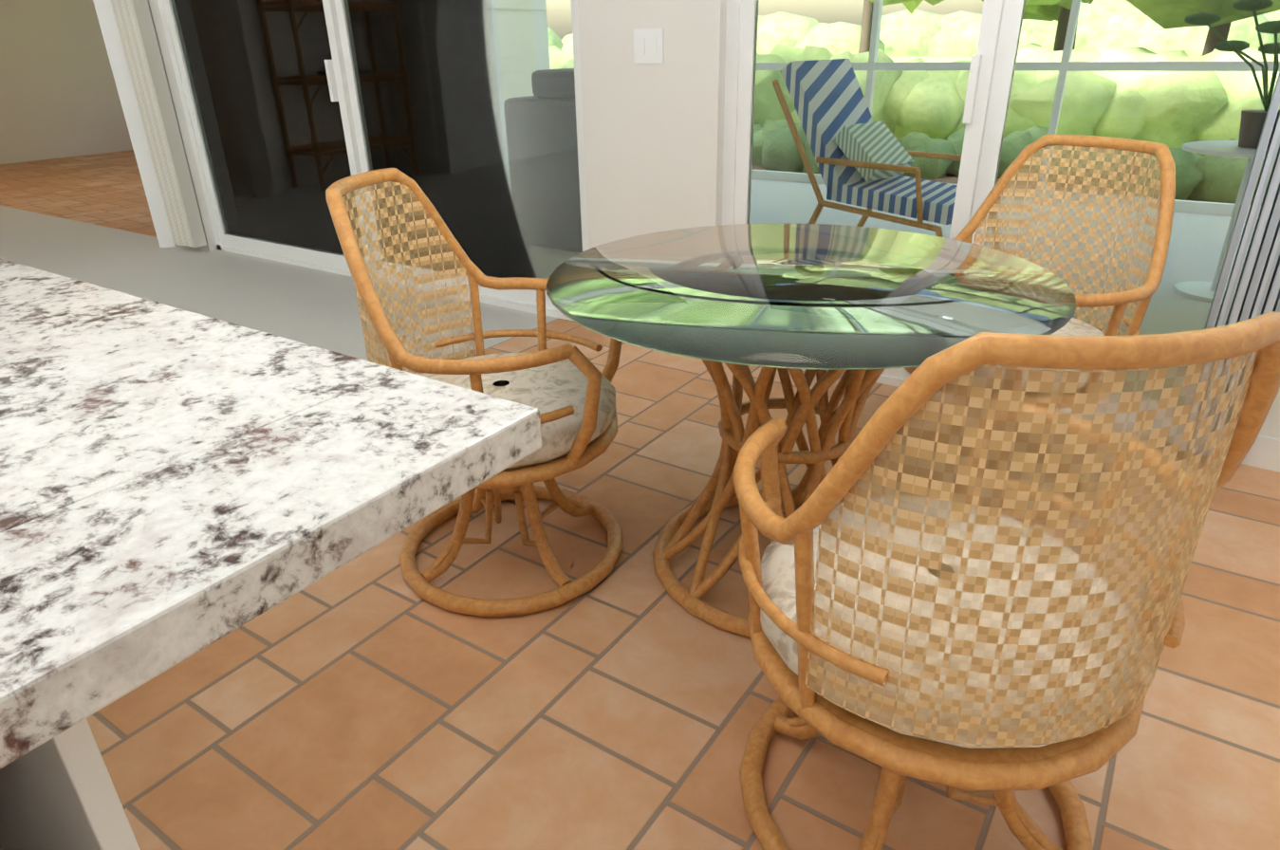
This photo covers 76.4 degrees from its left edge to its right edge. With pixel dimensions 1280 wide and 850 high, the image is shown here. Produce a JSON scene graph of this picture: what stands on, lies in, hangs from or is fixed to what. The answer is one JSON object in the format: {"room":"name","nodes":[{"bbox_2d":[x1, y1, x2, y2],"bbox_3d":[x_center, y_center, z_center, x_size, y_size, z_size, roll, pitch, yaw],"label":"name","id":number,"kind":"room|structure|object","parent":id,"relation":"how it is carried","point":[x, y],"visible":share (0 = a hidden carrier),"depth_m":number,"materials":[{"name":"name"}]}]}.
{"room":"kitchen and dining room","nodes":[
{"label":"kitchen and dining room","id":0,"kind":"room"},
{"bbox_2d":[0,0,133,164],"bbox_3d":[-8.409,-4.157,8.467,0.200,3.000,6.480,15,30,31],"label":"wall","id":1,"kind":"structure","parent":0,"point":[59,96],"depth_m":10.09,"materials":[{"name":"white paint"}]},
{"bbox_2d":[495,0,535,111],"bbox_3d":[-2.013,-3.417,6.168,0.200,3.400,3.330,15,30,31],"label":"wall","id":2,"kind":"structure","parent":0,"point":[522,60],"depth_m":7.42,"materials":[{"name":"white paint"}]},
{"bbox_2d":[531,0,550,71],"bbox_3d":[-3.780,-4.811,9.197,6.850,3.400,0.200,15,30,31],"label":"wall","id":3,"kind":"structure","parent":0,"point":[542,27],"depth_m":7.63,"materials":[{"name":"white paint"}]},
{"bbox_2d":[0,149,1258,407],"bbox_3d":[-2.875,0.107,2.882,20.000,0.140,14.000,15,30,31],"label":"floor","id":4,"kind":"structure","parent":0,"point":[313,306],"depth_m":5.09,"materials":[{"name":"white"}]},
{"bbox_2d":[503,68,582,252],"bbox_3d":[-0.216,-1.708,5.238,1.100,1.079,0.700,15,30,31],"label":"sofa","id":5,"kind":"object","parent":4,"relation":"on","point":[571,151],"depth_m":5.07,"materials":[{"name":"grey"}]},
{"bbox_2d":[489,0,1279,218],"bbox_3d":[2.160,-2.511,4.243,9.060,3.300,4.340,15,30,31],"label":"cage","id":6,"kind":"object","parent":4,"relation":"on","point":[1207,207],"depth_m":6.28,"materials":[{"name":"white metal"}]},
{"bbox_2d":[772,58,1001,249],"bbox_3d":[1.326,-1.344,4.345,0.576,1.105,1.203,-21,32,-36],"label":"lounge chair","id":7,"kind":"object","parent":4,"relation":"on","point":[897,171],"depth_m":4.33,"materials":[{"name":"fabric"}]},
{"bbox_2d":[1172,0,1279,303],"bbox_3d":[2.902,-1.294,3.909,0.758,1.355,0.745,15,30,31],"label":"plant stand","id":8,"kind":"object","parent":4,"relation":"on","point":[1269,27],"depth_m":3.82,"materials":[{"name":"white metal"}]},
{"bbox_2d":[86,318,1279,849],"bbox_3d":[-1.423,1.672,-0.518,3.820,0.120,9.400,15,30,31],"label":"floor","id":9,"kind":"structure","parent":0,"point":[371,700],"depth_m":1.63,"materials":[{"name":"tile"}]},
{"bbox_2d":[0,718,140,849],"bbox_3d":[-1.062,0.347,1.111,1.703,0.872,0.018,15,30,31],"label":"counter base","id":10,"kind":"object","parent":9,"relation":"on","point":[58,792],"depth_m":0.51,"materials":[{"name":"white paint"}]},
{"bbox_2d":[0,258,541,769],"bbox_3d":[-0.872,0.202,0.538,1.020,0.212,1.303,15,30,31],"label":"countertop","id":11,"kind":"structure","parent":10,"relation":"on","point":[176,486],"depth_m":0.58,"materials":[{"name":"white stone"}]},
{"bbox_2d":[325,167,622,617],"bbox_3d":[-0.348,-0.100,1.938,0.595,0.949,0.641,2,25,6],"label":"dining chair","id":12,"kind":"object","parent":9,"relation":"on","point":[567,391],"visible":0.69,"depth_m":1.94,"materials":[{"name":"wicker"}]},
{"bbox_2d":[652,359,884,638],"bbox_3d":[0.346,0.018,1.911,0.640,0.733,0.640,15,30,31],"label":"table base","id":13,"kind":"object","parent":9,"relation":"on","point":[717,495],"visible":0.44,"depth_m":1.85,"materials":[{"name":"wicker"}]},
{"bbox_2d":[545,222,1076,370],"bbox_3d":[0.340,-0.320,1.752,1.080,0.012,1.080,15,30,31],"label":"glass tabletop","id":14,"kind":"object","parent":13,"relation":"on","point":[813,296],"visible":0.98,"depth_m":1.61,"materials":[{"name":"clear glass"}]},
{"bbox_2d":[733,311,1279,849],"bbox_3d":[0.457,0.227,1.213,0.641,0.949,0.595,-5,25,-8],"label":"dining chair","id":15,"kind":"object","parent":9,"relation":"on","point":[967,643],"visible":1,"depth_m":0.97,"materials":[{"name":"wicker"}]},
{"bbox_2d":[887,134,1175,522],"bbox_3d":[1.042,-0.279,2.261,0.595,0.949,0.641,-16,29,-29],"label":"dining chair","id":16,"kind":"object","parent":9,"relation":"on","point":[1121,301],"visible":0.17,"depth_m":2.25,"materials":[{"name":"wicker"}]},
{"bbox_2d":[147,0,1279,439],"bbox_3d":[-0.197,-2.267,3.012,6.950,3.950,0.200,15,30,31],"label":"wall","id":17,"kind":"structure","parent":0,"point":[654,146],"depth_m":3.22,"materials":[{"name":"white paint"}]},
{"bbox_2d":[110,0,206,247],"bbox_3d":[-1.656,-2.010,4.015,3.520,2.600,0.108,15,30,31],"label":"vertical blinds","id":18,"kind":"object","parent":17,"relation":"attached to","point":[137,32],"visible":1,"depth_m":5.02,"materials":[{"name":"white"}]},
{"bbox_2d":[157,0,588,321],"bbox_3d":[-1.510,-1.964,4.124,3.170,2.500,0.080,15,30,31],"label":"sliding door","id":19,"kind":"structure","parent":17,"relation":"in","point":[282,142],"depth_m":4.25,"materials":[{"name":"white"}]},
{"bbox_2d":[324,59,338,101],"bbox_3d":[-1.601,-1.786,4.218,0.025,0.200,0.030,15,30,31],"label":"handle","id":20,"kind":"object","parent":19,"relation":"attached to","point":[330,76],"visible":1,"depth_m":4.21,"materials":[{"name":"white plastic"}]},
{"bbox_2d":[633,28,663,63],"bbox_3d":[0.031,-1.444,3.099,0.130,0.120,0.011,15,30,31],"label":"switch plate","id":21,"kind":"object","parent":17,"relation":"attached to","point":[648,46],"visible":1,"depth_m":3.08,"materials":[{"name":"white plastic"}]},
{"bbox_2d":[721,0,1279,446],"bbox_3d":[1.102,-1.259,2.521,1.840,2.500,0.080,15,30,31],"label":"sliding door","id":22,"kind":"structure","parent":17,"relation":"in","point":[998,51],"depth_m":2.69,"materials":[{"name":"white"}]},
{"bbox_2d":[962,55,982,123],"bbox_3d":[1.057,-1.068,2.587,0.025,0.200,0.030,15,30,31],"label":"handle","id":23,"kind":"object","parent":22,"relation":"attached to","point":[972,87],"visible":1,"depth_m":2.58,"materials":[{"name":"white plastic"}]},
{"bbox_2d":[1170,71,1279,456],"bbox_3d":[1.010,-1.289,2.379,2.060,2.600,0.108,15,30,31],"label":"vertical blinds","id":24,"kind":"object","parent":17,"relation":"attached to","point":[1262,291],"depth_m":2.23,"materials":[{"name":"white"}]},
{"bbox_2d":[1241,434,1279,472],"bbox_3d":[2.164,0.158,2.287,0.760,0.100,0.014,15,30,31],"label":"baseboard","id":25,"kind":"structure","parent":17,"relation":"attached to","point":[1263,452],"depth_m":2.44,"materials":[{"name":"white"}]},
{"bbox_3d":[-4.339,-2.831,4.554,1.783,3.800,1.943,15,30,31],"label":"wall","id":26,"kind":"structure","parent":0,"visible":0},
{"bbox_2d":[92,0,175,247],"bbox_3d":[-4.098,-2.327,4.752,1.890,2.710,0.019,-7,26,-12],"label":"door frame","id":27,"kind":"structure","parent":26,"relation":"attached to","point":[125,88],"depth_m":5.17,"materials":[{"name":"white wood"}]},
{"label":"outside","id":28,"kind":"structure","parent":0,"visible":0},
{"bbox_2d":[895,55,1198,152],"bbox_3d":[45.934,-28.516,61.953,180.000,0.140,149.400,15,30,31],"label":"grass","id":29,"kind":"structure","parent":28,"point":[934,60],"depth_m":53.26,"materials":[{"name":"green plant"}]},
{"bbox_2d":[858,0,873,53],"bbox_3d":[5.393,-11.723,14.160,4.854,11.947,4.119,15,30,31],"label":"pine tree","id":30,"kind":"object","parent":29,"relation":"on","point":[866,29],"depth_m":16.51,"materials":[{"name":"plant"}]},
{"bbox_2d":[547,0,1279,56],"bbox_3d":[39.668,-22.737,49.417,134.248,6.787,13.201,15,30,31],"label":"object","id":31,"kind":"object","parent":29,"relation":"on","point":[1047,39],"depth_m":56.54,"materials":[{"name":"green plant"}]},
{"bbox_2d":[548,42,1279,204],"bbox_3d":[5.202,-3.696,9.767,37.918,1.901,6.416,15,30,31],"label":"bushes","id":32,"kind":"object","parent":29,"relation":"on","point":[1151,120],"depth_m":9.63,"materials":[{"name":"green plant"}]},
{"bbox_2d":[867,0,1093,51],"bbox_3d":[5.999,-6.900,10.691,8.406,6.176,5.879,15,30,31],"label":"oak tree","id":33,"kind":"object","parent":29,"relation":"on","point":[1060,36],"depth_m":11.39,"materials":[{"name":"green plant"}]},
{"bbox_2d":[751,165,1261,205],"bbox_3d":[3.575,-2.499,8.320,20.000,0.030,2.000,15,30,31],"label":"mulch bed","id":34,"kind":"object","parent":29,"relation":"on","point":[953,177],"depth_m":8.22,"materials":[{"name":"brown soil"}]},
{"bbox_2d":[982,0,1231,55],"bbox_3d":[10.861,-10.101,15.444,10.871,7.730,9.304,15,30,31],"label":"oak tree","id":35,"kind":"object","parent":29,"relation":"on","point":[1213,37],"depth_m":17.01,"materials":[{"name":"green plant"}]},
{"bbox_2d":[1126,0,1279,29],"bbox_3d":[9.511,-6.742,9.825,7.983,6.503,5.856,15,30,31],"label":"oak tree","id":36,"kind":"object","parent":29,"relation":"on","point":[1215,6],"depth_m":11.29,"materials":[{"name":"green plant"}]}
]}

